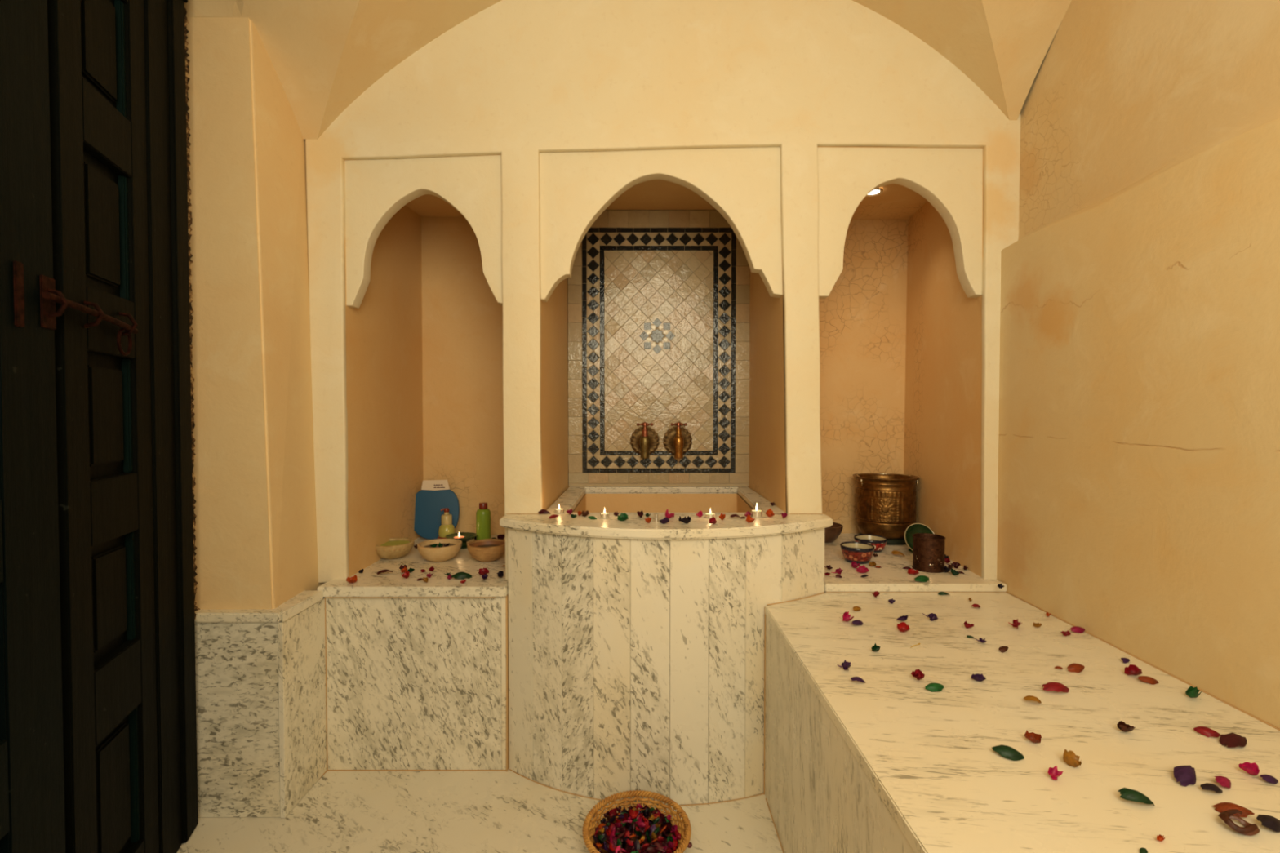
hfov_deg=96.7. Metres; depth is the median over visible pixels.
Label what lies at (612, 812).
petal
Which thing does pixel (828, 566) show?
petal
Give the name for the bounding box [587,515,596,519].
petal
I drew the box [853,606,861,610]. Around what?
dried leaf
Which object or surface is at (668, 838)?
dried flower
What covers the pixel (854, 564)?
petal
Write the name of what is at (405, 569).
petal
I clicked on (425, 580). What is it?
petal
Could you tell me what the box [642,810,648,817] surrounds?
petal
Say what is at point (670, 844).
dried flower
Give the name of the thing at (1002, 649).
dried leaf
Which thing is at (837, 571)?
petal
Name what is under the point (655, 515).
tealight
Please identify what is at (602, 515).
cup
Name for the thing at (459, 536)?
tealight
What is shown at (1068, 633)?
petal
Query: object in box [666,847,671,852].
dried flower
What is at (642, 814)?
petal
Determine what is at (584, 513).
petal
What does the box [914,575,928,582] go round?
petal
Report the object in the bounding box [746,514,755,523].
petal
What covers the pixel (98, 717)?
door
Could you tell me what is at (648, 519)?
dried flower
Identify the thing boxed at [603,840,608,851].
petal
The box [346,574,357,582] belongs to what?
petal
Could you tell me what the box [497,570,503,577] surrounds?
dried flower
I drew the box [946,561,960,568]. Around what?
petal
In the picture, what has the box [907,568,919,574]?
petal
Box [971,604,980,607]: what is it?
dried leaf
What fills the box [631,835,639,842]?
petal
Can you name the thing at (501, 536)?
dried flower
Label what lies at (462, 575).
dried leaf
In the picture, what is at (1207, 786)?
dried leaf
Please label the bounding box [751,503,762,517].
tealight
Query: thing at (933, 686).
petal
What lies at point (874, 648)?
petal
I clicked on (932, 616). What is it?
petal
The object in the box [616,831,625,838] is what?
petal
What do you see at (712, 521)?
petal
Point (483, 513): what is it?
bottle
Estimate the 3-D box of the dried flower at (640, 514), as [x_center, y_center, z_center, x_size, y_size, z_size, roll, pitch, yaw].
[0.001,0.364,2.373,0.028,0.033,0.026,-1,1,-22]
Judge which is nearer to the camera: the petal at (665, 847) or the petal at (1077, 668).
the petal at (1077, 668)
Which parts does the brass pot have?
bail handle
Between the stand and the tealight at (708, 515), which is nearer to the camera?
the tealight at (708, 515)
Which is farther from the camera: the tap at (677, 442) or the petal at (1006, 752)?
the tap at (677, 442)
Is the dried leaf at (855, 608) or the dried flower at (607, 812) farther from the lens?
the dried leaf at (855, 608)
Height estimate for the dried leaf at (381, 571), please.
0.021 m
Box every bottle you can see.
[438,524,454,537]
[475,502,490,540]
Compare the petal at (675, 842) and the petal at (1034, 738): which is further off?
the petal at (675, 842)
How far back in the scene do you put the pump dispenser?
3.14 m
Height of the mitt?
0.335 m
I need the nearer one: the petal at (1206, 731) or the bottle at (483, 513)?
the petal at (1206, 731)
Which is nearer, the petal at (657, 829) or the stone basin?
the petal at (657, 829)
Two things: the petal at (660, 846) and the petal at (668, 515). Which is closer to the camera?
the petal at (660, 846)
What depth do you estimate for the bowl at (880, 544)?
2.95 m
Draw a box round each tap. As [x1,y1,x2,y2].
[630,422,659,458]
[662,422,692,458]
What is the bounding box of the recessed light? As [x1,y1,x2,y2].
[866,187,883,196]
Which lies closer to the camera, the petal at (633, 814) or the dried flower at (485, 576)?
the petal at (633, 814)
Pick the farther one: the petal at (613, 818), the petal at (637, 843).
the petal at (613, 818)
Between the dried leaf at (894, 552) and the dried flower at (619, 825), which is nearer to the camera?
the dried flower at (619, 825)
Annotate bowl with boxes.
[375,537,414,559]
[417,538,462,562]
[444,532,476,549]
[466,538,505,562]
[824,522,843,542]
[840,541,875,564]
[853,533,887,552]
[904,523,933,550]
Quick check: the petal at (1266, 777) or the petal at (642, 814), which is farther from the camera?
the petal at (642, 814)
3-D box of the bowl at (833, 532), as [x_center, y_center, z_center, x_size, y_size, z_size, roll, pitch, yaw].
[1.036,0.600,3.217,0.210,0.094,0.210,0,1,0]
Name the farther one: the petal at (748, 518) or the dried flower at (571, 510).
the dried flower at (571, 510)
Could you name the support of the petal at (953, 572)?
on the marble slab
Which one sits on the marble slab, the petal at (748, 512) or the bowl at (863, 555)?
the bowl at (863, 555)
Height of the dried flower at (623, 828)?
0.020 m
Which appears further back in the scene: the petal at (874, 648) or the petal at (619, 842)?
the petal at (619, 842)
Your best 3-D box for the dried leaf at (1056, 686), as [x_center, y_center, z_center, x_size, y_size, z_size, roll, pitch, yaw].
[1.123,0.705,1.534,0.074,0.024,0.035,0,1,13]
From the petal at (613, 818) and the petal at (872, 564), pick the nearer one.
the petal at (613, 818)
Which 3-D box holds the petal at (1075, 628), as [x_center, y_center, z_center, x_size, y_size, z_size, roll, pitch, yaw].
[1.508,0.699,1.962,0.054,0.018,0.027,0,1,0]
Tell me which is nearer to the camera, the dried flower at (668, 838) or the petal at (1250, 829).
the petal at (1250, 829)
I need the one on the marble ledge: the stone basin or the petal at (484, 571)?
the petal at (484, 571)
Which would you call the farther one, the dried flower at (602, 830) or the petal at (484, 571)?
the petal at (484, 571)
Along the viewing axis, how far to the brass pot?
3.12 m
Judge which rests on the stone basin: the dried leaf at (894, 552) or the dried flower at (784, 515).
the dried flower at (784, 515)
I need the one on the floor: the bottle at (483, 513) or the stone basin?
the stone basin
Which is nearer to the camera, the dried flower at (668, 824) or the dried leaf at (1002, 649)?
the dried leaf at (1002, 649)
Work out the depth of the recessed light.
2.94 m
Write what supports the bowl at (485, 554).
on the marble ledge
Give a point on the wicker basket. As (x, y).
(589, 825)
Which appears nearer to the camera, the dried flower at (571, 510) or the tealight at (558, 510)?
the dried flower at (571, 510)
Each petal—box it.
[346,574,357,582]
[399,564,407,569]
[400,566,408,573]
[401,571,409,578]
[422,577,428,582]
[478,567,488,575]
[548,514,558,518]
[582,510,589,516]
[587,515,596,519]
[593,835,599,843]
[597,834,606,844]
[598,822,605,828]
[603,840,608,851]
[608,808,617,817]
[608,815,615,822]
[608,822,615,829]
[608,830,614,841]
[608,841,617,852]
[611,835,617,844]
[615,844,620,852]
[616,813,624,818]
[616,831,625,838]
[616,839,622,848]
[617,512,628,520]
[621,813,628,821]
[622,840,627,852]
[624,828,630,839]
[626,839,634,846]
[628,808,638,818]
[628,844,635,851]
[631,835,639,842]
[632,821,635,832]
[634,826,641,835]
[634,839,639,851]
[635,817,645,827]
[636,813,643,819]
[637,835,644,840]
[641,843,648,851]
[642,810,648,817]
[644,818,648,828]
[644,844,655,852]
[645,806,649,813]
[645,829,651,842]
[648,814,654,820]
[649,816,659,825]
[649,823,656,835]
[653,812,660,817]
[653,826,659,835]
[654,842,664,850]
[659,517,669,524]
[662,845,667,852]
[665,509,674,518]
[671,839,678,851]
[675,829,680,839]
[678,515,691,523]
[696,511,702,516]
[708,516,716,524]
[744,511,751,516]
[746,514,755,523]
[765,508,774,516]
[824,564,832,569]
[831,567,843,574]
[836,659,851,671]
[842,611,853,621]
[851,561,860,568]
[852,619,862,625]
[856,564,869,573]
[868,560,875,566]
[871,642,880,651]
[888,598,895,604]
[897,614,907,621]
[897,622,910,631]
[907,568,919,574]
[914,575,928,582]
[922,613,937,621]
[924,682,943,692]
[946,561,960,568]
[951,568,960,575]
[964,620,973,628]
[971,673,986,681]
[975,637,986,642]
[991,744,1024,760]
[997,583,1004,588]
[1008,618,1022,628]
[1023,729,1041,742]
[1033,622,1042,627]
[1047,764,1063,780]
[1061,631,1071,635]
[1062,749,1081,767]
[1066,662,1084,672]
[1070,626,1084,633]
[1116,720,1135,732]
[1124,664,1142,675]
[1137,675,1159,684]
[1156,834,1165,840]
[1173,764,1196,786]
[1185,686,1201,697]
[1193,726,1220,737]
[1211,802,1254,817]
[1213,775,1231,787]
[1217,808,1260,835]
[1238,761,1259,775]
[1256,814,1279,831]
[1260,773,1278,783]
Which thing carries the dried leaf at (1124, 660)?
on the bench
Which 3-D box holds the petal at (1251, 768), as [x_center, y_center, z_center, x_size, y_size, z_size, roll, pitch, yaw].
[1.265,0.711,1.183,0.024,0.027,0.024,0,1,-20]
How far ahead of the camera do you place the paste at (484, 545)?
2.83 m
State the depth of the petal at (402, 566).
2.61 m
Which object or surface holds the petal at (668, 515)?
on the stone basin
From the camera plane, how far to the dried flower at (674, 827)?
1.95 m
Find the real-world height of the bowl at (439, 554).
0.085 m
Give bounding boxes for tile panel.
[567,209,750,486]
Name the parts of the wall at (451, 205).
arch panel, arch panel, arch panel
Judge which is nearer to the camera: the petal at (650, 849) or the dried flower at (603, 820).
the petal at (650, 849)
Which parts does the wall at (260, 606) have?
cladding panel, cap moulding, cap moulding, cladding panel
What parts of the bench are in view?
panel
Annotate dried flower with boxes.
[481,573,488,578]
[497,533,505,539]
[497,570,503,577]
[566,508,573,515]
[595,842,603,848]
[597,827,604,833]
[600,817,605,823]
[604,810,609,817]
[605,827,611,835]
[615,805,621,812]
[616,822,622,828]
[621,826,626,832]
[623,835,630,844]
[625,822,631,829]
[636,510,643,517]
[644,516,651,523]
[651,831,656,840]
[655,835,663,843]
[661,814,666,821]
[665,814,671,821]
[665,822,671,829]
[666,835,672,841]
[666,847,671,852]
[667,840,673,848]
[671,824,677,831]
[719,513,725,519]
[781,512,787,518]
[871,591,879,597]
[911,669,924,679]
[943,565,950,572]
[944,557,950,563]
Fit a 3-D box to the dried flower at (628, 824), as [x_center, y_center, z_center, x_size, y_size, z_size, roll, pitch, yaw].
[-0.040,1.355,1.931,0.018,0.020,0.019,0,1,10]
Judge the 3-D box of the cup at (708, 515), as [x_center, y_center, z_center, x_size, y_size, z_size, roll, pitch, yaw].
[0.294,0.373,2.376,0.044,0.017,0.044,0,1,0]
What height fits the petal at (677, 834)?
0.030 m
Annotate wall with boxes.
[184,7,326,817]
[305,0,1020,582]
[996,0,1279,728]
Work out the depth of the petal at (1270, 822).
1.02 m
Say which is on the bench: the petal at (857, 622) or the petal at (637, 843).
the petal at (857, 622)
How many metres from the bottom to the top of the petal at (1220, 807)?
0.018 m
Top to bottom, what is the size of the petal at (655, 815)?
0.025 m
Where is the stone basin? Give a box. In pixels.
[499,486,832,806]
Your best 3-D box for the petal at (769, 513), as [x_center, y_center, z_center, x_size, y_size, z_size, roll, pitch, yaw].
[0.546,0.363,2.387,0.038,0.035,0.030,0,1,0]
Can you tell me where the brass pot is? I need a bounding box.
[853,472,919,539]
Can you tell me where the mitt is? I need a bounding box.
[413,480,459,539]
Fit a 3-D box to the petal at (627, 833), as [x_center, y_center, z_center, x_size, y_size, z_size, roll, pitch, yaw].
[-0.044,1.363,1.903,0.017,0.015,0.040,0,1,-15]
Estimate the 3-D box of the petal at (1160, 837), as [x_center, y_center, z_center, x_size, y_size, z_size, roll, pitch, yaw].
[0.915,0.723,0.999,0.017,0.011,0.010,0,1,0]
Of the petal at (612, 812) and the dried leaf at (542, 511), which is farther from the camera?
the dried leaf at (542, 511)
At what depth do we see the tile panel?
3.39 m
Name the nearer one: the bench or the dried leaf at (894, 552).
the bench
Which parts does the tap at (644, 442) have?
cross handle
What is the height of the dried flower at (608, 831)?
0.020 m
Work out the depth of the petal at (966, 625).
1.99 m
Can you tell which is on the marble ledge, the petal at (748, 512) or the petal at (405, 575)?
the petal at (405, 575)
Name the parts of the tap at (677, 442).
cross handle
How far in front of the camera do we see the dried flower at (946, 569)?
2.57 m
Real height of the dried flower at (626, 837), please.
0.020 m
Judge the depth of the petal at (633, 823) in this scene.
1.94 m
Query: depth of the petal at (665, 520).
2.23 m
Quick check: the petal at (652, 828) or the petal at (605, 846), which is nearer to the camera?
the petal at (605, 846)
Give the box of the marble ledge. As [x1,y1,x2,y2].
[317,534,509,777]
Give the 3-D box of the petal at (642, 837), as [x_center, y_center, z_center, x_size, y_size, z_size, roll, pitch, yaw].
[0.004,1.366,1.889,0.020,0.009,0.038,0,1,18]
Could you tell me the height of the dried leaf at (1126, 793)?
0.024 m
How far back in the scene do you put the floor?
2.10 m
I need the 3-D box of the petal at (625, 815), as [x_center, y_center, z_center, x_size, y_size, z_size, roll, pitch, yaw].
[-0.054,1.368,1.993,0.026,0.031,0.027,-1,1,-24]
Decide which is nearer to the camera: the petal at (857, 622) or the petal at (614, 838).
the petal at (614, 838)
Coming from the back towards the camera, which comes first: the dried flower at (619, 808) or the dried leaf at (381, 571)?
the dried leaf at (381, 571)
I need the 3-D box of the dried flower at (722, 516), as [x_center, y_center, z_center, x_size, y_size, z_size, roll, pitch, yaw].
[0.335,0.367,2.314,0.026,0.029,0.025,1,1,35]
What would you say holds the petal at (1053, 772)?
on the bench
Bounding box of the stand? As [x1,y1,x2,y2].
[858,532,906,545]
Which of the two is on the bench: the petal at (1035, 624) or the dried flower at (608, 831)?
the petal at (1035, 624)
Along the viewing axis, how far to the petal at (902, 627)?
1.97 m
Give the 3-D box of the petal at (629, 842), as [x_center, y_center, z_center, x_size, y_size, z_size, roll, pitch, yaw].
[-0.029,1.368,1.868,0.030,0.027,0.022,1,2,43]
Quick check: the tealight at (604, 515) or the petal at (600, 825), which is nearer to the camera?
the petal at (600, 825)
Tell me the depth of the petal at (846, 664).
1.66 m
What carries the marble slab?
on the bench
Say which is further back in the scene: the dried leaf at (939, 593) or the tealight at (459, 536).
the tealight at (459, 536)
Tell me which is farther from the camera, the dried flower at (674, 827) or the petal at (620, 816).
the petal at (620, 816)
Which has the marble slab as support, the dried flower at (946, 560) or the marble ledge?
the dried flower at (946, 560)
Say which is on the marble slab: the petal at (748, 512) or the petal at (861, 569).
the petal at (861, 569)
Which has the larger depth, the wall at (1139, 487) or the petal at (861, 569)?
the petal at (861, 569)
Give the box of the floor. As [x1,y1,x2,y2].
[176,768,782,852]
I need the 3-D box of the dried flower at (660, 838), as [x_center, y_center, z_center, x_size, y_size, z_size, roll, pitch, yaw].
[0.066,1.365,1.882,0.025,0.021,0.021,-1,1,-27]
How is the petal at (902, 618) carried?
on the bench
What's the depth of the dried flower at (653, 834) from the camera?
1.90 m
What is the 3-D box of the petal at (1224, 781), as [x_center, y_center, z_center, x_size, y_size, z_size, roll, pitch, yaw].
[1.178,0.716,1.150,0.049,0.017,0.023,-1,1,-34]
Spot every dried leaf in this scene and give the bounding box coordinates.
[377,569,393,574]
[450,572,472,579]
[537,509,550,514]
[729,514,740,518]
[850,676,865,683]
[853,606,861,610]
[891,550,905,555]
[937,591,949,595]
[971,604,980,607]
[998,646,1008,652]
[1023,695,1041,702]
[1041,682,1069,692]
[1117,787,1155,805]
[1120,657,1129,662]
[1139,847,1147,852]
[1200,782,1222,792]
[1218,732,1246,747]
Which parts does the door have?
rail, rail, keeper plate, keeper plate, panel, panel, panel, rail, panel, rail, panel, rail, rail, moulding, moulding, rail, moulding, moulding, rail, moulding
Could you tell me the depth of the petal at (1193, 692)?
1.50 m
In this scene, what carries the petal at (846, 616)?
on the bench
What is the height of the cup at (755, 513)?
0.027 m
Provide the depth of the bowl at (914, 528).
2.97 m
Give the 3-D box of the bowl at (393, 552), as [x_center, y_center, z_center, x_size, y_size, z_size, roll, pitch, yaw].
[-1.232,0.615,2.840,0.198,0.080,0.198,0,1,0]
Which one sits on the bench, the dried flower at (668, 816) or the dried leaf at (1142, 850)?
the dried leaf at (1142, 850)
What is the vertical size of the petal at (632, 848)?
0.015 m
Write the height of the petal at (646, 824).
0.021 m
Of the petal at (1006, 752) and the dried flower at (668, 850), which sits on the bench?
the petal at (1006, 752)
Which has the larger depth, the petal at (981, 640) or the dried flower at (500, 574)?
the dried flower at (500, 574)
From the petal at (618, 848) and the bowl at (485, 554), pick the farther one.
the bowl at (485, 554)
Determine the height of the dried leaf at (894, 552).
0.024 m
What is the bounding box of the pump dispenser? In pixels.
[438,507,454,538]
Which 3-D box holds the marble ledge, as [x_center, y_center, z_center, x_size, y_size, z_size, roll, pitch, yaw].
[-0.948,1.050,2.757,0.784,0.785,1.288,0,1,0]
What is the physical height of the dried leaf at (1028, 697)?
0.017 m
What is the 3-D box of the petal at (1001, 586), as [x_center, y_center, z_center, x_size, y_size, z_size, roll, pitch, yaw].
[1.483,0.655,2.337,0.025,0.021,0.012,0,1,13]
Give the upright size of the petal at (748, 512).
0.024 m
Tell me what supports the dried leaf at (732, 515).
on the stone basin
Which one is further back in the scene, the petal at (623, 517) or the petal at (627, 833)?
the petal at (623, 517)
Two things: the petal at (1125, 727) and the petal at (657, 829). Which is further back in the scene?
the petal at (657, 829)
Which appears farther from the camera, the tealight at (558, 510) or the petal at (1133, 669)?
the tealight at (558, 510)
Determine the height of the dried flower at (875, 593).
0.026 m
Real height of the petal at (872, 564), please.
0.024 m
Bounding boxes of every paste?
[423,543,454,547]
[475,544,498,546]
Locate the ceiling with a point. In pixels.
(324, 55)
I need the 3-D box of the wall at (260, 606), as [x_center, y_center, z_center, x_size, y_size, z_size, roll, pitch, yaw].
[-1.546,-0.425,2.326,0.468,3.749,0.570,0,1,0]
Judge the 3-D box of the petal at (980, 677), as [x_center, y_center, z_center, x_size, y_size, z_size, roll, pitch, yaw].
[0.949,0.705,1.598,0.038,0.021,0.020,0,1,0]
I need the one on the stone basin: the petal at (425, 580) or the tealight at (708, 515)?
the tealight at (708, 515)
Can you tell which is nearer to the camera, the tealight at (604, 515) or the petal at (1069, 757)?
the petal at (1069, 757)
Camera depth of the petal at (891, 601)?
2.25 m
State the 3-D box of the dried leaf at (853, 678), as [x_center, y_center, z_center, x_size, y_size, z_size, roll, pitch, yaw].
[0.608,0.708,1.586,0.043,0.016,0.020,0,1,0]
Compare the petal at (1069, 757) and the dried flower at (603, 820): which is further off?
the dried flower at (603, 820)
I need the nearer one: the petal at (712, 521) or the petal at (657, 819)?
the petal at (657, 819)
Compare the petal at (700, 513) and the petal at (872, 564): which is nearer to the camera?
the petal at (700, 513)
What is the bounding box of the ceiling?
[184,0,1071,139]
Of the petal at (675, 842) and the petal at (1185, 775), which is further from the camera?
the petal at (675, 842)
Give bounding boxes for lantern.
[911,533,945,573]
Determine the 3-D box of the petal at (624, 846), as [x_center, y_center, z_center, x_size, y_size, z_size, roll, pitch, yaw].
[-0.051,1.376,1.861,0.017,0.020,0.034,-1,2,-37]
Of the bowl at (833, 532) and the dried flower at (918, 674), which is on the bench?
the dried flower at (918, 674)
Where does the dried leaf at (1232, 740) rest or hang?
on the bench
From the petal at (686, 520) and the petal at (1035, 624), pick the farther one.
the petal at (686, 520)
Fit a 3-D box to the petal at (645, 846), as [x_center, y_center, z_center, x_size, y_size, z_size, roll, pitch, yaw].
[0.018,1.369,1.851,0.028,0.022,0.016,0,1,0]
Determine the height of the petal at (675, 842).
0.028 m
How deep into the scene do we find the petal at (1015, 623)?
2.00 m
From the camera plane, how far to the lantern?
2.58 m
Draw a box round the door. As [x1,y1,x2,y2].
[0,0,198,852]
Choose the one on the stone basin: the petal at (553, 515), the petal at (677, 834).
the petal at (553, 515)
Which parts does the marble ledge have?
panel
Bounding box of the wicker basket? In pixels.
[582,790,692,852]
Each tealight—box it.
[453,532,464,538]
[554,505,564,513]
[600,507,609,519]
[653,512,658,522]
[705,508,715,518]
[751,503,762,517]
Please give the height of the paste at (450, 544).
0.001 m
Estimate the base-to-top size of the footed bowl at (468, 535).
0.064 m
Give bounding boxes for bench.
[763,591,1279,852]
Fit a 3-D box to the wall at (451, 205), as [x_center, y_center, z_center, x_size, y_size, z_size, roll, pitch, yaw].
[0.132,-0.519,2.930,3.136,3.015,0.960,0,1,0]
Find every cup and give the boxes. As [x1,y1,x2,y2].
[554,508,564,513]
[600,512,609,519]
[705,512,715,518]
[751,509,762,517]
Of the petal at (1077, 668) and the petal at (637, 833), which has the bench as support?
the petal at (1077, 668)
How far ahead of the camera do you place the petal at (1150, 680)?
1.59 m
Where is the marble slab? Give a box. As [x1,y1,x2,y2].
[824,533,1006,592]
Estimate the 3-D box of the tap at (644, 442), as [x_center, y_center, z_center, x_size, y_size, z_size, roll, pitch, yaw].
[0.029,0.078,3.322,0.173,0.210,0.149,0,1,0]

